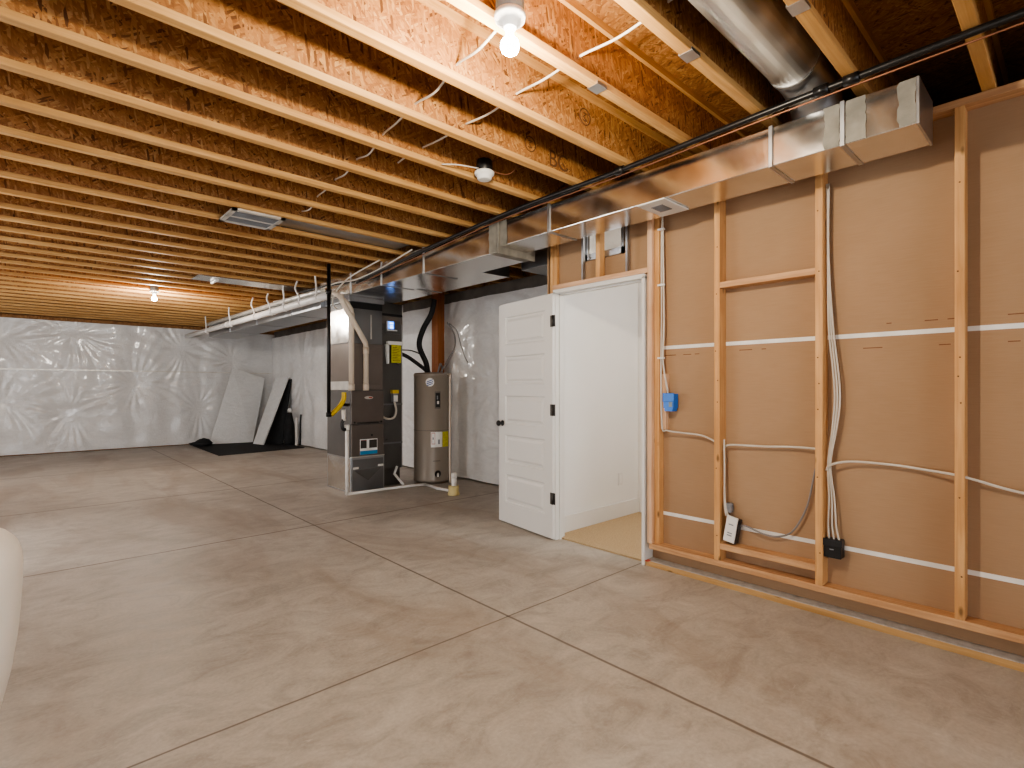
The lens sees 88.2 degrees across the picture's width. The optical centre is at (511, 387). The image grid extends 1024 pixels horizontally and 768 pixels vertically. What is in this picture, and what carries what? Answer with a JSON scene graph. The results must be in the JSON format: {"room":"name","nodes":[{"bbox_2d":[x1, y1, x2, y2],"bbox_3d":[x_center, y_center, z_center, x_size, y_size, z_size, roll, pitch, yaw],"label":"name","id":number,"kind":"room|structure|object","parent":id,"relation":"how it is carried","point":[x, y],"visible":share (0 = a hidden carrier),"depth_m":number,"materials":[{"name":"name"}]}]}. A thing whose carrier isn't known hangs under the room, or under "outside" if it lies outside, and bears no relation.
{"room":"unfinished basement","nodes":[
{"label":"unfinished basement","id":0,"kind":"room"},
{"bbox_2d":[0,314,274,456],"bbox_3d":[-9.616,-0.052,9.577,10.150,2.625,0.278,0,0,-43],"label":"wall","id":1,"kind":"structure","parent":0,"point":[67,384],"depth_m":10.76,"materials":[{"name":"plastic"}]},
{"bbox_2d":[0,312,273,331],"bbox_3d":[-9.683,-1.518,9.649,10.550,0.305,0.080,0,0,-43],"label":"trim","id":2,"kind":"structure","parent":1,"relation":"on","point":[0,312],"depth_m":10.78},
{"bbox_2d":[272,274,546,484],"bbox_3d":[-2.300,-0.052,9.234,0.299,2.625,10.340,0,0,-43],"label":"wall","id":3,"kind":"structure","parent":0,"point":[299,354],"depth_m":7.43,"materials":[{"name":"plastic"}]},
{"bbox_2d":[281,272,537,330],"bbox_3d":[-0.028,-1.518,6.949,0.080,0.305,17.020,0,0,-43],"label":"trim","id":4,"kind":"structure","parent":3,"relation":"on","point":[528,274],"depth_m":7.22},
{"bbox_2d":[521,248,546,275],"bbox_3d":[0.604,-1.238,5.271,0.940,0.205,0.510,0,0,-43],"label":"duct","id":5,"kind":"object","parent":3,"relation":"attached to","point":[539,266],"visible":0.1,"depth_m":5.00,"materials":[{"name":"metal"}]},
{"bbox_2d":[0,441,1023,767],"bbox_3d":[-3.822,1.320,3.342,10.550,0.120,17.300,0,0,-43],"label":"floor","id":6,"kind":"structure","parent":0,"point":[183,606],"depth_m":2.54,"materials":[{"name":"concrete"}]},
{"bbox_2d":[0,528,22,707],"bbox_3d":[-1.941,0.864,1.582,0.700,0.788,0.700,0,0,-43],"label":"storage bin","id":7,"kind":"object","parent":6,"relation":"on","point":[11,554],"visible":1,"depth_m":1.71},
{"bbox_2d":[194,441,303,455],"bbox_3d":[-5.585,1.250,11.225,1.740,0.013,2.350,0,0,-43],"label":"floor mat","id":8,"kind":"object","parent":6,"relation":"on","point":[247,447],"visible":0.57,"depth_m":11.04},
{"bbox_2d":[210,368,264,443],"bbox_3d":[-6.287,0.391,12.129,1.262,1.722,0.429,0,0,-43],"label":"board","id":9,"kind":"object","parent":8,"relation":"on","point":[236,421],"visible":0.86,"depth_m":12.12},
{"bbox_2d":[253,377,288,444],"bbox_3d":[-5.406,0.506,11.853,0.442,1.492,0.618,0,0,42],"label":"board","id":10,"kind":"object","parent":8,"relation":"on","point":[279,385],"visible":0.86,"depth_m":11.83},
{"bbox_2d":[265,379,291,443],"bbox_3d":[-5.263,0.523,11.983,0.632,1.447,0.383,0,0,29],"label":"panel","id":11,"kind":"object","parent":8,"relation":"on","point":[276,432],"visible":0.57,"depth_m":11.88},
{"bbox_2d":[284,408,294,444],"bbox_3d":[-4.869,0.841,11.556,0.240,0.802,0.234,0,0,-43],"label":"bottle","id":12,"kind":"object","parent":8,"relation":"on","point":[289,429],"visible":0.99,"depth_m":11.48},
{"bbox_2d":[325,296,384,491],"bbox_3d":[-1.991,0.085,6.667,0.464,2.347,0.702,0,0,-43],"label":"furnace","id":13,"kind":"object","parent":6,"relation":"on","point":[365,412],"visible":0.85,"depth_m":6.47,"materials":[{"name":"metal"}]},
{"bbox_2d":[331,381,348,389],"bbox_3d":[-2.131,-0.029,6.504,0.010,0.103,0.530,0,0,-43],"label":"label","id":14,"kind":"object","parent":13,"relation":"attached to","point":[335,385],"depth_m":6.48,"materials":[{"name":"paper"}]},
{"bbox_2d":[331,392,349,416],"bbox_3d":[-1.975,0.188,6.136,0.102,0.277,0.362,0,0,20],"label":"connector","id":15,"kind":"object","parent":13,"relation":"attached to","point":[342,403],"visible":0.98,"depth_m":6.09,"materials":[{"name":"yellow metal"}]},
{"bbox_2d":[326,264,331,416],"bbox_3d":[-2.070,-0.537,5.966,0.060,1.725,0.058,0,0,-43],"label":"gas riser","id":16,"kind":"object","parent":15,"relation":"attached to","point":[328,290],"visible":1,"depth_m":5.95,"materials":[{"name":"black metal"}]},
{"bbox_2d":[338,294,368,390],"bbox_3d":[-1.850,-0.523,6.194,0.078,1.106,0.417,0,0,36],"label":"vent pipe","id":17,"kind":"object","parent":13,"relation":"attached to","point":[343,303],"visible":1,"depth_m":6.29,"materials":[{"name":"beige plastic"}]},
{"bbox_2d":[332,290,354,390],"bbox_3d":[-1.978,-0.557,6.175,0.262,1.173,0.111,0,0,-10],"label":"vent pipe","id":18,"kind":"object","parent":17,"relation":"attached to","point":[351,386],"visible":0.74,"depth_m":6.18,"materials":[{"name":"beige plastic"}]},
{"bbox_2d":[382,303,402,485],"bbox_3d":[-1.699,0.082,6.970,0.385,2.348,0.435,0,0,-43],"label":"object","id":19,"kind":"object","parent":6,"relation":"on","point":[392,372],"visible":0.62,"depth_m":6.83,"materials":[{"name":"metal"}]},
{"bbox_2d":[384,390,398,419],"bbox_3d":[-1.583,0.217,6.748,0.068,0.384,0.288,0,0,43],"label":"switch box","id":20,"kind":"object","parent":19,"relation":"attached to","point":[394,393],"visible":0.88,"depth_m":6.79,"materials":[{"name":"grey plastic"}]},
{"bbox_2d":[386,320,399,333],"bbox_3d":[-1.537,-0.785,6.825,0.200,0.170,0.027,0,0,-43],"label":"label","id":21,"kind":"object","parent":19,"relation":"attached to","point":[392,327],"visible":1,"depth_m":6.81,"materials":[{"name":"paper"}]},
{"bbox_2d":[386,341,402,362],"bbox_3d":[-1.515,-0.463,6.823,0.220,0.275,0.060,0,0,-43],"label":"tag","id":22,"kind":"object","parent":19,"relation":"attached to","point":[395,346],"visible":1,"depth_m":6.81,"materials":[{"name":"paper"}]},
{"bbox_2d":[376,266,508,303],"bbox_3d":[-1.037,-1.208,6.058,0.344,0.236,2.612,0,0,-43],"label":"duct","id":23,"kind":"object","parent":19,"relation":"on","point":[500,273],"visible":0.27,"depth_m":5.63,"materials":[{"name":"metal"}]},
{"bbox_2d":[340,409,448,495],"bbox_3d":[-1.381,0.752,6.497,1.296,1.006,0.680,0,0,-7],"label":"pipe","id":24,"kind":"object","parent":6,"relation":"on","point":[346,429],"visible":0.99,"depth_m":6.14,"materials":[{"name":"white plastic"}]},
{"bbox_2d":[413,363,450,483],"bbox_3d":[-1.004,0.459,7.104,0.658,1.597,0.501,0,0,21],"label":"water heater","id":25,"kind":"object","parent":6,"relation":"on","point":[432,390],"visible":1,"depth_m":6.91,"materials":[{"name":"grey metal"}]},
{"bbox_2d":[417,299,436,371],"bbox_3d":[-1.143,-0.704,7.083,0.271,0.984,0.086,0,0,-6],"label":"hose","id":26,"kind":"object","parent":25,"relation":"on","point":[428,319],"visible":0.95,"depth_m":7.05,"materials":[{"name":"black rubber"}]},
{"bbox_2d":[432,292,443,372],"bbox_3d":[-1.063,-0.056,7.585,0.110,2.628,0.160,0,0,-43],"label":"wooden post","id":27,"kind":"object","parent":6,"relation":"on","point":[438,318],"visible":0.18,"depth_m":7.53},
{"bbox_2d":[448,472,459,495],"bbox_3d":[-0.688,1.129,6.227,0.144,0.261,0.144,0,0,-43],"label":"floor drain","id":28,"kind":"object","parent":6,"relation":"on","point":[453,488],"visible":1,"depth_m":6.20,"materials":[{"name":"white plastic"}]},
{"bbox_2d":[550,246,553,293],"bbox_3d":[0.355,-0.046,4.514,0.043,2.572,0.038,0,0,-43],"label":"stud","id":29,"kind":"object","parent":6,"relation":"on","point":[551,247],"visible":0.02,"depth_m":4.50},
{"bbox_2d":[645,561,1023,671],"bbox_3d":[2.718,1.242,1.915,0.089,0.036,5.105,0,0,-43],"label":"floor plate","id":30,"kind":"object","parent":6,"relation":"on","point":[1006,663],"visible":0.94,"depth_m":2.81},
{"bbox_2d":[565,283,637,515],"bbox_3d":[0.823,0.010,4.918,1.199,2.500,0.015,0,0,-43],"label":"wall","id":31,"kind":"structure","parent":0,"point":[601,326],"depth_m":4.92,"materials":[{"name":"white paint"}]},
{"bbox_2d":[565,498,638,531],"bbox_3d":[0.840,1.175,4.913,1.181,0.141,0.015,0,0,-43],"label":"baseboard","id":32,"kind":"structure","parent":31,"relation":"attached to","point":[586,518],"depth_m":4.88,"materials":[{"name":"white paint"}]},
{"bbox_2d":[594,228,620,252],"bbox_3d":[2.741,-1.248,2.854,1.199,0.015,5.650,0,0,-43],"label":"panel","id":33,"kind":"structure","parent":0,"point":[612,237],"depth_m":4.41,"materials":[{"name":"white paint"}]},
{"bbox_2d":[638,283,641,511],"bbox_3d":[3.250,-0.052,3.334,0.200,2.625,5.860,0,0,-43],"label":"wall","id":34,"kind":"structure","parent":0,"point":[639,284],"depth_m":5.30,"materials":[{"name":"white paint"}]},
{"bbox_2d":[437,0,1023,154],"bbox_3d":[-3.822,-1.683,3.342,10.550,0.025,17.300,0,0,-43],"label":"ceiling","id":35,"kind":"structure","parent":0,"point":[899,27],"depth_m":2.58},
{"bbox_2d":[0,284,251,310],"bbox_3d":[-7.218,-1.520,6.996,10.350,0.300,0.050,0,0,-43],"label":"joist","id":36,"kind":"object","parent":35,"relation":"attached to","point":[7,286],"visible":0.02,"depth_m":8.05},
{"bbox_2d":[0,279,261,307],"bbox_3d":[-6.941,-1.520,6.699,10.350,0.300,0.050,0,0,-43],"label":"joist","id":37,"kind":"object","parent":35,"relation":"attached to","point":[2,281],"visible":0.02,"depth_m":7.75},
{"bbox_2d":[0,274,269,304],"bbox_3d":[-6.665,-1.520,6.401,10.350,0.300,0.050,0,0,-43],"label":"joist","id":38,"kind":"object","parent":35,"relation":"attached to","point":[2,276],"visible":0.02,"depth_m":7.43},
{"bbox_2d":[0,269,279,302],"bbox_3d":[-6.388,-1.520,6.103,10.350,0.300,0.050,0,0,-43],"label":"joist","id":39,"kind":"object","parent":35,"relation":"attached to","point":[2,271],"visible":0.02,"depth_m":7.13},
{"bbox_2d":[0,310,280,331],"bbox_3d":[-9.431,-1.520,9.378,10.350,0.300,0.050,0,0,-43],"label":"joist","id":40,"kind":"object","parent":35,"relation":"attached to","point":[2,311],"visible":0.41,"depth_m":10.50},
{"bbox_2d":[0,307,287,329],"bbox_3d":[-9.155,-1.520,9.080,10.350,0.300,0.050,0,0,-43],"label":"joist","id":41,"kind":"object","parent":35,"relation":"attached to","point":[8,309],"visible":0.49,"depth_m":10.18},
{"bbox_2d":[0,263,291,299],"bbox_3d":[-6.112,-1.520,5.806,10.350,0.300,0.050,0,0,-43],"label":"joist","id":42,"kind":"object","parent":35,"relation":"attached to","point":[2,265],"visible":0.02,"depth_m":6.87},
{"bbox_2d":[0,305,293,328],"bbox_3d":[-8.878,-1.520,8.783,10.350,0.300,0.050,0,0,-43],"label":"joist","id":43,"kind":"object","parent":35,"relation":"attached to","point":[1,306],"visible":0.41,"depth_m":9.87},
{"bbox_2d":[0,302,300,327],"bbox_3d":[-8.601,-1.520,8.485,10.350,0.300,0.050,0,0,-43],"label":"joist","id":44,"kind":"object","parent":35,"relation":"attached to","point":[1,303],"visible":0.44,"depth_m":9.58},
{"bbox_2d":[0,256,301,295],"bbox_3d":[-5.835,-1.520,5.508,10.350,0.300,0.050,0,0,-43],"label":"joist","id":45,"kind":"object","parent":35,"relation":"attached to","point":[10,260],"visible":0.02,"depth_m":6.55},
{"bbox_2d":[185,276,332,337],"bbox_3d":[-4.672,-1.227,8.934,0.142,0.354,7.350,0,0,-43],"label":"drain pipe","id":46,"kind":"object","parent":45,"relation":"hanging from","point":[316,298],"visible":0.99,"depth_m":7.65,"materials":[{"name":"white plastic"}]},
{"bbox_2d":[0,299,307,325],"bbox_3d":[-8.325,-1.520,8.187,10.350,0.300,0.050,0,0,-43],"label":"joist","id":47,"kind":"object","parent":35,"relation":"attached to","point":[1,300],"visible":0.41,"depth_m":9.28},
{"bbox_2d":[0,295,314,323],"bbox_3d":[-8.048,-1.520,7.889,10.350,0.300,0.050,0,0,-43],"label":"joist","id":48,"kind":"object","parent":35,"relation":"attached to","point":[1,296],"visible":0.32,"depth_m":8.99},
{"bbox_2d":[0,292,322,322],"bbox_3d":[-7.771,-1.520,7.592,10.350,0.300,0.050,0,0,-43],"label":"joist","id":49,"kind":"object","parent":35,"relation":"attached to","point":[1,293],"visible":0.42,"depth_m":8.68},
{"bbox_2d":[0,288,326,320],"bbox_3d":[-7.495,-1.520,7.294,10.350,0.300,0.050,0,0,-43],"label":"joist","id":50,"kind":"object","parent":35,"relation":"attached to","point":[1,289],"visible":0.02,"depth_m":8.37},
{"bbox_2d":[0,248,405,304],"bbox_3d":[-5.558,-1.520,5.210,10.350,0.300,0.050,0,0,-43],"label":"joist","id":51,"kind":"object","parent":35,"relation":"attached to","point":[3,252],"visible":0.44,"depth_m":5.97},
{"bbox_2d":[0,240,418,301],"bbox_3d":[-5.282,-1.520,4.912,10.350,0.300,0.050,0,0,-43],"label":"joist","id":52,"kind":"object","parent":35,"relation":"attached to","point":[9,245],"visible":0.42,"depth_m":5.95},
{"bbox_2d":[191,274,314,292],"bbox_3d":[-3.245,-1.345,7.055,1.750,0.047,0.366,0,0,-43],"label":"bay panning","id":53,"kind":"object","parent":52,"relation":"attached to","point":[212,279],"visible":0.9,"depth_m":6.86,"materials":[{"name":"metal"}]},
{"bbox_2d":[0,231,431,298],"bbox_3d":[-5.005,-1.520,4.615,10.350,0.300,0.050,0,0,-43],"label":"joist","id":54,"kind":"object","parent":35,"relation":"attached to","point":[5,236],"visible":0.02,"depth_m":5.65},
{"bbox_2d":[0,220,449,294],"bbox_3d":[-4.728,-1.520,4.317,10.350,0.300,0.050,0,0,-43],"label":"joist","id":55,"kind":"object","parent":35,"relation":"attached to","point":[7,226],"visible":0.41,"depth_m":5.33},
{"bbox_2d":[0,208,466,290],"bbox_3d":[-4.452,-1.520,4.019,10.350,0.300,0.050,0,0,-43],"label":"joist","id":56,"kind":"object","parent":35,"relation":"attached to","point":[5,214],"visible":0.41,"depth_m":5.03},
{"bbox_2d":[0,105,474,237],"bbox_3d":[-3.068,-1.520,2.531,10.350,0.300,0.050,0,0,-43],"label":"joist","id":57,"kind":"object","parent":35,"relation":"attached to","point":[16,123],"visible":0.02,"depth_m":3.46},
{"bbox_2d":[0,194,484,287],"bbox_3d":[-4.175,-1.520,3.722,10.350,0.300,0.050,0,0,-43],"label":"joist","id":58,"kind":"object","parent":35,"relation":"attached to","point":[6,201],"visible":0.41,"depth_m":4.72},
{"bbox_2d":[0,177,504,282],"bbox_3d":[-3.898,-1.520,3.424,10.350,0.300,0.050,0,0,-43],"label":"joist","id":59,"kind":"object","parent":35,"relation":"attached to","point":[10,187],"visible":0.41,"depth_m":4.41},
{"bbox_2d":[0,69,506,229],"bbox_3d":[-2.792,-1.520,2.233,10.350,0.300,0.050,0,0,-43],"label":"joist","id":60,"kind":"object","parent":35,"relation":"attached to","point":[17,91],"visible":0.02,"depth_m":3.13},
{"bbox_2d":[0,134,520,268],"bbox_3d":[-3.345,-1.520,2.829,10.350,0.300,0.050,0,0,-43],"label":"joist","id":61,"kind":"object","parent":35,"relation":"attached to","point":[11,148],"visible":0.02,"depth_m":3.78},
{"bbox_2d":[0,158,526,278],"bbox_3d":[-3.622,-1.520,3.126,10.350,0.300,0.050,0,0,-43],"label":"joist","id":62,"kind":"object","parent":35,"relation":"attached to","point":[9,169],"visible":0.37,"depth_m":3.88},
{"bbox_2d":[219,207,407,249],"bbox_3d":[-1.645,-1.383,4.686,1.630,0.063,0.386,0,0,-43],"label":"return grille","id":63,"kind":"object","parent":62,"relation":"attached to","point":[238,216],"visible":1,"depth_m":4.52,"materials":[{"name":"metal"}]},
{"bbox_2d":[0,21,543,218],"bbox_3d":[-2.515,-1.520,1.935,10.350,0.300,0.050,0,0,-43],"label":"joist","id":64,"kind":"object","parent":35,"relation":"attached to","point":[24,52],"visible":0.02,"depth_m":2.81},
{"bbox_2d":[0,0,586,205],"bbox_3d":[-2.239,-1.520,1.638,10.350,0.300,0.050,0,0,-43],"label":"joist","id":65,"kind":"object","parent":35,"relation":"attached to","point":[105,28],"visible":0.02,"depth_m":2.53,"materials":[{"name":"wood"}]},
{"bbox_2d":[442,157,516,181],"bbox_3d":[-0.215,-1.408,3.373,0.486,0.149,0.128,0,0,-17],"label":"light fixture","id":66,"kind":"object","parent":65,"relation":"attached to","point":[484,172],"visible":0.94,"depth_m":3.34,"materials":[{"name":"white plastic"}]},
{"bbox_2d":[108,0,636,191],"bbox_3d":[-1.962,-1.520,1.340,10.350,0.300,0.050,0,0,-43],"label":"joist","id":67,"kind":"object","parent":35,"relation":"attached to","point":[276,34],"visible":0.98,"depth_m":2.51,"materials":[{"name":"wood"}]},
{"bbox_2d":[277,0,692,173],"bbox_3d":[-1.685,-1.520,1.042,10.350,0.300,0.050,0,0,-43],"label":"joist","id":68,"kind":"object","parent":35,"relation":"attached to","point":[429,36],"visible":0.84,"depth_m":2.49,"materials":[{"name":"wood"}]},
{"bbox_2d":[446,0,749,153],"bbox_3d":[-1.409,-1.519,0.745,10.350,0.302,0.060,0,0,-43],"label":"joist","id":69,"kind":"object","parent":35,"relation":"attached to","point":[557,32],"visible":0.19,"depth_m":2.46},
{"bbox_2d":[302,30,495,211],"bbox_3d":[-0.864,-1.432,3.192,0.030,0.048,2.863,0,0,-37],"label":"cable","id":70,"kind":"object","parent":69,"relation":"attached to","point":[494,31],"visible":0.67,"depth_m":2.58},
{"bbox_2d":[494,0,525,56],"bbox_3d":[-0.008,-1.317,1.911,0.116,0.221,0.116,0,0,-43],"label":"light bulb fixture","id":71,"kind":"object","parent":69,"relation":"attached to","point":[509,15],"visible":1,"depth_m":1.89,"materials":[{"name":"ceramic"}]},
{"bbox_2d":[614,0,791,127],"bbox_3d":[-1.132,-1.519,0.447,10.350,0.302,0.060,0,0,-43],"label":"joist","id":72,"kind":"object","parent":35,"relation":"attached to","point":[677,23],"visible":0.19,"depth_m":2.28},
{"bbox_2d":[465,22,641,124],"bbox_3d":[0.157,-1.451,2.476,0.034,0.028,1.220,0,0,-43],"label":"cable","id":73,"kind":"object","parent":72,"relation":"attached to","point":[638,23],"visible":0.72,"depth_m":2.40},
{"bbox_2d":[209,76,932,338],"bbox_3d":[-2.049,-1.178,6.673,0.524,0.316,11.634,0,0,-43],"label":"duct","id":74,"kind":"object","parent":72,"relation":"hanging from","point":[898,118],"visible":0.94,"depth_m":3.12,"materials":[{"name":"metal"}]},
{"bbox_2d":[207,288,324,325],"bbox_3d":[-4.250,-1.245,8.610,0.085,0.140,5.601,0,0,-43],"label":"insulated line","id":75,"kind":"object","parent":74,"relation":"attached to","point":[319,291],"visible":0.85,"depth_m":7.90,"materials":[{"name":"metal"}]},
{"bbox_2d":[637,198,688,216],"bbox_3d":[0.942,-1.122,3.291,0.290,0.012,0.190,0,0,-43],"label":"supply register","id":76,"kind":"object","parent":74,"relation":"attached to","point":[662,207],"visible":1,"depth_m":3.27,"materials":[{"name":"white paint"}]},
{"bbox_2d":[688,0,842,119],"bbox_3d":[-0.630,-1.462,0.636,6.142,0.300,0.234,0,0,-43],"label":"duct","id":77,"kind":"object","parent":74,"relation":"on","point":[764,32],"visible":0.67,"depth_m":2.18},
{"bbox_2d":[783,0,900,96],"bbox_3d":[-0.855,-1.519,0.149,10.350,0.302,0.060,0,0,-43],"label":"joist","id":78,"kind":"object","parent":35,"relation":"attached to","point":[838,28],"visible":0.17,"depth_m":2.25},
{"bbox_2d":[356,8,1023,283],"bbox_3d":[0.623,-1.265,3.276,0.073,0.220,6.952,0,0,-42],"label":"gas pipe","id":79,"kind":"object","parent":78,"relation":"attached to","point":[855,77],"visible":1,"depth_m":2.54,"materials":[{"name":"black metal"}]},
{"bbox_2d":[295,189,578,293],"bbox_3d":[-1.280,-1.276,5.432,0.045,0.152,5.101,0,0,-43],"label":"cable","id":80,"kind":"object","parent":79,"relation":"attached to","point":[576,189],"visible":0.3,"depth_m":4.03,"materials":[{"name":"black plastic"}]},
{"bbox_2d":[352,21,1023,287],"bbox_3d":[0.592,-1.236,3.348,0.037,0.200,7.101,0,0,-42],"label":"copper line","id":81,"kind":"object","parent":79,"relation":"hanging from","point":[1020,23],"visible":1,"depth_m":2.59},
{"bbox_2d":[952,0,1009,91],"bbox_3d":[-0.579,-1.520,-0.149,10.350,0.300,0.050,0,0,-43],"label":"joist","id":82,"kind":"object","parent":35,"relation":"attached to","point":[986,54],"visible":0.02,"depth_m":2.25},
{"bbox_2d":[559,95,1023,655],"bbox_3d":[2.313,-0.060,2.423,0.014,2.559,5.800,0,0,-43],"label":"wall partition","id":83,"kind":"structure","parent":0,"point":[892,218],"depth_m":2.83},
{"bbox_2d":[496,293,554,538],"bbox_3d":[0.127,0.233,4.682,0.159,2.030,0.841,0,0,-35],"label":"door","id":84,"kind":"structure","parent":83,"relation":"in","point":[526,422],"depth_m":4.63,"materials":[{"name":"white paint"}]},
{"bbox_2d":[553,267,646,289],"bbox_3d":[0.681,-0.837,4.104,0.093,0.037,0.910,0,0,-43],"label":"header","id":85,"kind":"object","parent":83,"relation":"attached to","point":[642,270],"depth_m":4.03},
{"bbox_2d":[596,232,604,276],"bbox_3d":[0.683,-1.094,4.087,0.065,0.476,0.038,0,0,-43],"label":"stud","id":86,"kind":"object","parent":85,"relation":"on","point":[600,238],"visible":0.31,"depth_m":4.07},
{"bbox_2d":[581,226,628,279],"bbox_3d":[0.745,-1.091,4.085,0.145,0.469,0.450,0,0,-43],"label":"boot","id":87,"kind":"object","parent":85,"relation":"on","point":[588,253],"visible":0.69,"depth_m":4.17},
{"bbox_2d":[553,273,652,564],"bbox_3d":[0.681,0.223,4.107,0.115,2.074,0.880,0,0,-43],"label":"trim","id":88,"kind":"structure","parent":83,"relation":"attached to","point":[647,553],"depth_m":4.37,"materials":[{"name":"white paint"}]},
{"bbox_2d":[649,543,1023,643],"bbox_3d":[2.728,1.116,1.904,0.089,0.038,5.075,0,0,-43],"label":"plate","id":89,"kind":"object","parent":83,"relation":"attached to","point":[1010,633],"visible":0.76,"depth_m":2.81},
{"bbox_2d":[647,219,654,543],"bbox_3d":[1.004,-0.117,3.758,0.091,2.429,0.036,0,0,-43],"label":"stud","id":90,"kind":"object","parent":89,"relation":"on","point":[650,223],"visible":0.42,"depth_m":3.73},
{"bbox_2d":[655,217,663,543],"bbox_3d":[1.042,-0.117,3.741,0.059,2.429,0.038,0,0,-43],"label":"stud","id":91,"kind":"object","parent":89,"relation":"on","point":[659,434],"visible":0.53,"depth_m":3.72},
{"bbox_2d":[661,374,668,428],"bbox_3d":[1.076,0.095,3.715,0.044,0.390,0.042,0,0,-43],"label":"block","id":92,"kind":"object","parent":91,"relation":"attached to","point":[665,414],"visible":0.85,"depth_m":3.70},
{"bbox_2d":[663,384,677,410],"bbox_3d":[1.098,0.059,3.653,0.069,0.202,0.087,0,0,-43],"label":"box","id":93,"kind":"object","parent":92,"relation":"attached to","point":[670,400],"visible":1,"depth_m":3.63,"materials":[{"name":"plastic"}]},
{"bbox_2d":[662,217,668,390],"bbox_3d":[1.063,-0.634,3.683,0.024,1.312,0.070,0,0,-21],"label":"cable","id":94,"kind":"object","parent":93,"relation":"attached to","point":[662,217],"visible":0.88,"depth_m":3.68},
{"bbox_2d":[660,217,713,441],"bbox_3d":[1.184,-0.440,3.563,0.036,1.601,0.414,0,0,-43],"label":"cable","id":95,"kind":"object","parent":91,"relation":"attached to","point":[663,430],"visible":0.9,"depth_m":3.69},
{"bbox_2d":[714,200,725,559],"bbox_3d":[1.339,-0.117,3.398,0.090,2.429,0.038,0,0,-43],"label":"stud","id":96,"kind":"object","parent":89,"relation":"on","point":[719,207],"visible":0.83,"depth_m":3.37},
{"bbox_2d":[723,439,728,514],"bbox_3d":[1.361,0.571,3.358,0.019,0.482,0.055,0,0,-13],"label":"cable","id":97,"kind":"object","parent":96,"relation":"attached to","point":[727,513],"visible":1,"depth_m":3.36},
{"bbox_2d":[723,502,741,543],"bbox_3d":[1.394,0.855,3.337,0.064,0.251,0.099,0,0,-43],"label":"electrical box","id":98,"kind":"object","parent":97,"relation":"hanging from","point":[732,527],"visible":1,"depth_m":3.32,"materials":[{"name":"white plastic"}]},
{"bbox_2d":[725,444,814,449],"bbox_3d":[1.545,0.370,3.193,0.024,0.065,0.556,0,0,-43],"label":"cable","id":99,"kind":"object","parent":96,"relation":"attached to","point":[747,445],"visible":0.97,"depth_m":3.18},
{"bbox_2d":[815,172,827,585],"bbox_3d":[1.739,-0.117,2.968,0.090,2.429,0.038,0,0,-43],"label":"stud","id":100,"kind":"object","parent":89,"relation":"on","point":[821,325],"visible":0.81,"depth_m":2.94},
{"bbox_2d":[720,541,814,570],"bbox_3d":[1.539,1.006,3.183,0.089,0.038,0.550,0,0,-43],"label":"block","id":101,"kind":"object","parent":100,"relation":"attached to","point":[801,562],"visible":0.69,"depth_m":3.15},
{"bbox_2d":[720,268,814,289],"bbox_3d":[1.539,-0.654,3.183,0.089,0.038,0.550,0,0,-43],"label":"block","id":102,"kind":"object","parent":100,"relation":"attached to","point":[805,273],"visible":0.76,"depth_m":3.15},
{"bbox_2d":[740,469,814,537],"bbox_3d":[1.586,0.663,3.159,0.017,0.470,0.455,0,0,-43],"label":"cable","id":103,"kind":"object","parent":100,"relation":"attached to","point":[813,478],"visible":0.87,"depth_m":3.07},
{"bbox_2d":[826,184,835,537],"bbox_3d":[1.771,-0.150,2.935,0.020,1.980,0.050,0,0,-43],"label":"cable","id":104,"kind":"object","parent":100,"relation":"attached to","point":[826,184],"visible":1,"depth_m":2.94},
{"bbox_2d":[827,184,837,538],"bbox_3d":[1.777,-0.150,2.928,0.020,1.981,0.058,0,0,-43],"label":"cable","id":105,"kind":"object","parent":100,"relation":"attached to","point":[827,184],"visible":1,"depth_m":2.93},
{"bbox_2d":[823,536,843,559],"bbox_3d":[1.782,0.882,2.920,0.074,0.105,0.092,0,0,-43],"label":"outlet box","id":106,"kind":"object","parent":100,"relation":"attached to","point":[833,548],"visible":0.99,"depth_m":2.90,"materials":[{"name":"plastic"}]},
{"bbox_2d":[828,183,840,539],"bbox_3d":[1.782,-0.150,2.922,0.016,1.981,0.068,0,0,-38],"label":"cable","id":107,"kind":"object","parent":100,"relation":"attached to","point":[828,183],"visible":1,"depth_m":2.92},
{"bbox_2d":[955,105,967,620],"bbox_3d":[2.149,-0.117,2.527,0.090,2.429,0.038,0,0,-43],"label":"stud","id":108,"kind":"object","parent":89,"relation":"on","point":[961,114],"visible":1,"depth_m":2.50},
{"bbox_2d":[649,557,1023,663],"bbox_3d":[2.721,1.222,1.914,0.085,0.004,5.100,0,0,-43],"label":"sill gasket","id":109,"kind":"structure","parent":83,"relation":"attached to","point":[932,635],"depth_m":2.83,"materials":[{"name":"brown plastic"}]},
{"bbox_2d":[665,313,1023,355],"bbox_3d":[1.909,-0.278,2.850,0.001,0.129,2.424,0,0,-43],"label":"print","id":110,"kind":"object","parent":83,"relation":"attached to","point":[984,329],"depth_m":2.83,"materials":[{"name":"white"}]},
{"bbox_2d":[933,79,1023,120],"bbox_3d":[2.379,-1.350,2.279,0.089,0.036,6.100,0,0,-43],"label":"plate","id":111,"kind":"object","parent":83,"relation":"attached to","point":[1015,89],"visible":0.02,"depth_m":2.46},
{"bbox_2d":[562,512,1021,655],"bbox_3d":[2.695,1.252,2.866,1.250,0.013,5.530,0,0,-43],"label":"floor","id":112,"kind":"structure","parent":0,"point":[622,536],"depth_m":4.43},
{"bbox_2d":[554,244,558,284],"bbox_3d":[0.383,-0.046,4.484,0.043,2.572,0.038,0,0,-43],"label":"stud","id":113,"kind":"object","parent":112,"relation":"on","point":[556,247],"visible":0.02,"depth_m":4.47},
{"bbox_3d":[2.617,-0.118,2.023,0.090,2.429,0.038,0,0,-43],"label":"stud","id":114,"kind":"object","parent":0,"visible":0},
{"bbox_2d":[825,460,1023,494],"bbox_3d":[2.174,0.459,2.489,0.062,0.136,1.254,0,0,-43],"label":"cable","id":115,"kind":"object","parent":114,"relation":"attached to","point":[848,461],"visible":1,"depth_m":2.63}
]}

